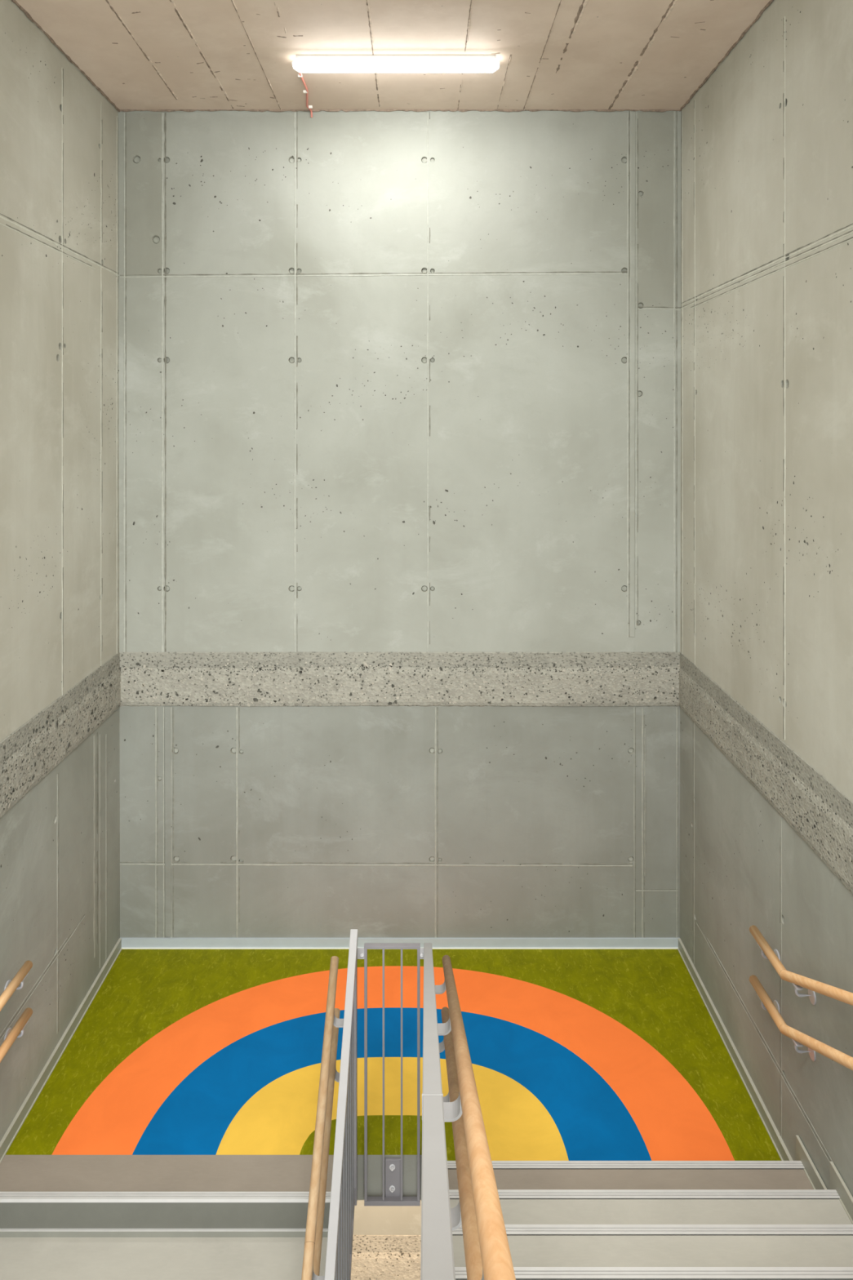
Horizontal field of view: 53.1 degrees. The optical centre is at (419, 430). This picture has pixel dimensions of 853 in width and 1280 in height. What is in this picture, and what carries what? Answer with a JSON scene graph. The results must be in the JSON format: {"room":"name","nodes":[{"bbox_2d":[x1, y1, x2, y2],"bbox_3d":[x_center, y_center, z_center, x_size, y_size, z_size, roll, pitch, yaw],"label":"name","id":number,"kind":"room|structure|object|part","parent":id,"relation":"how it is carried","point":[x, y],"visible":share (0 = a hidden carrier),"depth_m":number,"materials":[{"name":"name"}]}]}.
{"room":"stairwell","nodes":[
{"label":"stairwell","id":0,"kind":"room"},
{"bbox_2d":[0,0,121,1141],"bbox_3d":[-2.068,2.520,1.987,0.266,9.134,7.141,0,0,0],"label":"wall","id":1,"kind":"structure","parent":0,"point":[60,673],"depth_m":4.53,"materials":[{"name":"concrete"}]},
{"bbox_2d":[0,1007,32,1062],"bbox_3d":[-1.906,3.585,2.363,0.093,1.596,3.491,0,0,0],"label":"handrail","id":2,"kind":"object","parent":1,"relation":"attached to","point":[11,1034],"visible":1,"depth_m":3.97,"materials":[{"name":"brown wood"}]},
{"bbox_2d":[0,960,32,1011],"bbox_3d":[-1.906,3.357,2.361,0.093,1.596,3.491,0,0,0],"label":"handrail","id":3,"kind":"object","parent":1,"relation":"attached to","point":[11,986],"visible":1,"depth_m":3.97,"materials":[{"name":"brown wood"}]},
{"bbox_2d":[0,937,121,1163],"bbox_3d":[-1.940,3.337,4.654,0.021,0.066,1.774,0,0,0],"label":"baseboard","id":4,"kind":"structure","parent":1,"relation":"attached to","point":[24,1109],"depth_m":4.54,"materials":[{"name":"grey metal"}]},
{"bbox_2d":[0,949,781,1199],"bbox_3d":[-0.129,3.476,4.644,3.644,0.212,1.823,0,0,0],"label":"floor","id":5,"kind":"structure","parent":0,"point":[185,1070],"depth_m":4.47,"materials":[{"name":"rubber"}]},
{"bbox_2d":[0,1191,330,1279],"bbox_3d":[-1.142,4.424,2.039,1.614,2.086,3.490,0,0,0],"label":"flight","id":6,"kind":"object","parent":5,"relation":"attached to","point":[44,1235],"visible":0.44,"depth_m":3.73,"materials":[{"name":"concrete"}]},
{"bbox_2d":[324,928,357,1279],"bbox_3d":[-0.309,3.742,2.284,0.049,2.863,3.320,0,0,0],"label":"balustrade","id":7,"kind":"object","parent":6,"relation":"attached to","point":[344,1192],"visible":1,"depth_m":3.49,"materials":[{"name":"white metal"}]},
{"bbox_2d":[301,955,343,1279],"bbox_3d":[-0.362,3.252,2.275,0.094,1.662,3.318,0,0,0],"label":"handrail","id":8,"kind":"object","parent":7,"relation":"attached to","point":[308,1273],"visible":0.98,"depth_m":3.31,"materials":[{"name":"brown wood"}]},
{"bbox_2d":[313,1008,340,1275],"bbox_3d":[-0.359,3.492,2.277,0.088,1.662,3.318,0,0,0],"label":"handrail","id":9,"kind":"object","parent":7,"relation":"attached to","point":[334,1075],"visible":0.7,"depth_m":3.44,"materials":[{"name":"brown wood"}]},
{"bbox_3d":[-0.302,4.301,2.278,0.014,1.663,3.300,0,0,0],"label":"rail","id":10,"kind":"part","parent":7,"relation":"part of","materials":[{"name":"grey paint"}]},
{"bbox_3d":[-0.302,2.952,3.919,0.028,1.193,0.036,0,0,0],"label":"post","id":11,"kind":"part","parent":7,"relation":"part of","materials":[{"name":"grey metal"}]},
{"bbox_2d":[357,942,423,1205],"bbox_3d":[-0.133,2.979,3.950,0.310,1.205,0.042,0,0,0],"label":"railing","id":12,"kind":"object","parent":5,"relation":"attached to","point":[393,1166],"visible":0.95,"depth_m":3.94,"materials":[{"name":"grey metal"}]},
{"bbox_3d":[-0.122,3.476,3.969,0.076,0.180,0.012,0,0,0],"label":"mounting plate","id":13,"kind":"part","parent":12,"relation":"part of","materials":[{"name":"grey paint"}]},
{"bbox_2d":[447,1135,852,1279],"bbox_3d":[0.877,2.754,2.362,1.623,1.685,2.880,0,0,0],"label":"flight","id":14,"kind":"object","parent":5,"relation":"on","point":[563,1220],"visible":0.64,"depth_m":3.31,"materials":[{"name":"concrete"}]},
{"bbox_2d":[420,942,455,1279],"bbox_3d":[0.041,2.134,2.199,0.065,2.942,3.470,0,0,0],"label":"balustrade","id":15,"kind":"object","parent":14,"relation":"attached to","point":[437,1259],"visible":1,"depth_m":1.23,"materials":[{"name":"white metal"}]},
{"bbox_2d":[439,1006,482,1279],"bbox_3d":[0.084,1.833,2.191,0.086,1.737,3.469,0,0,0],"label":"handrail","id":16,"kind":"object","parent":15,"relation":"attached to","point":[464,1214],"visible":0.69,"depth_m":1.91,"materials":[{"name":"brown wood"}]},
{"bbox_2d":[435,955,515,1279],"bbox_3d":[0.082,1.593,2.190,0.089,1.737,3.469,0,0,0],"label":"handrail","id":17,"kind":"object","parent":15,"relation":"attached to","point":[496,1260],"visible":0.98,"depth_m":1.44,"materials":[{"name":"brown wood"}]},
{"bbox_3d":[1.681,3.260,3.631,0.016,0.233,0.348,0,0,0],"label":"skirting","id":18,"kind":"part","parent":14,"relation":"part of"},
{"bbox_3d":[1.681,3.069,3.316,0.016,0.157,0.348,0,0,0],"label":"skirting","id":19,"kind":"part","parent":14,"relation":"part of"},
{"bbox_2d":[10,0,773,111],"bbox_3d":[-0.129,-2.190,1.954,3.651,0.314,7.137,0,0,0],"label":"ceiling","id":20,"kind":"structure","parent":0,"point":[154,55],"depth_m":4.62,"materials":[{"name":"concrete"}]},
{"bbox_2d":[297,71,312,117],"bbox_3d":[-0.694,-2.042,5.143,0.038,0.050,0.742,0,0,-2],"label":"cable","id":21,"kind":"object","parent":20,"relation":"attached to","point":[300,74],"visible":0.96,"depth_m":5.18,"materials":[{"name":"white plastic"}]},
{"bbox_2d":[292,54,499,72],"bbox_3d":[-0.131,-2.031,4.734,1.143,0.068,0.095,0,0,0],"label":"ceiling light","id":22,"kind":"object","parent":20,"relation":"attached to","point":[303,63],"visible":1,"depth_m":4.69,"materials":[{"name":"white plastic"}]},
{"bbox_2d":[118,110,681,1279],"bbox_3d":[-0.130,2.496,5.667,3.647,9.134,0.266,0,0,0],"label":"wall","id":23,"kind":"structure","parent":0,"point":[399,392],"depth_m":5.54,"materials":[{"name":"concrete"}]},
{"bbox_2d":[120,937,678,949],"bbox_3d":[-0.129,3.333,5.544,3.644,0.062,0.022,0,0,0],"label":"baseboard","id":24,"kind":"structure","parent":23,"relation":"attached to","point":[126,943],"depth_m":5.54,"materials":[{"name":"grey metal"}]},
{"bbox_2d":[679,0,852,1196],"bbox_3d":[1.810,2.520,1.985,0.266,9.135,7.137,0,0,0],"label":"wall","id":25,"kind":"structure","parent":0,"point":[766,671],"depth_m":4.07,"materials":[{"name":"concrete"}]},
{"bbox_2d":[677,937,793,1160],"bbox_3d":[1.683,3.337,4.651,0.021,0.066,1.779,0,0,0],"label":"baseboard","id":26,"kind":"structure","parent":25,"relation":"attached to","point":[781,1148],"depth_m":4.51,"materials":[{"name":"grey metal"}]},
{"bbox_2d":[749,974,852,1070],"bbox_3d":[1.648,1.899,2.301,0.093,1.766,3.688,0,0,0],"label":"handrail","id":27,"kind":"object","parent":25,"relation":"attached to","point":[799,1038],"visible":1,"depth_m":3.67,"materials":[{"name":"brown wood"}]},
{"bbox_2d":[749,924,852,1005],"bbox_3d":[1.648,1.656,2.299,0.093,1.766,3.688,0,0,0],"label":"handrail","id":28,"kind":"object","parent":25,"relation":"attached to","point":[798,981],"visible":1,"depth_m":3.66,"materials":[{"name":"brown wood"}]}
]}

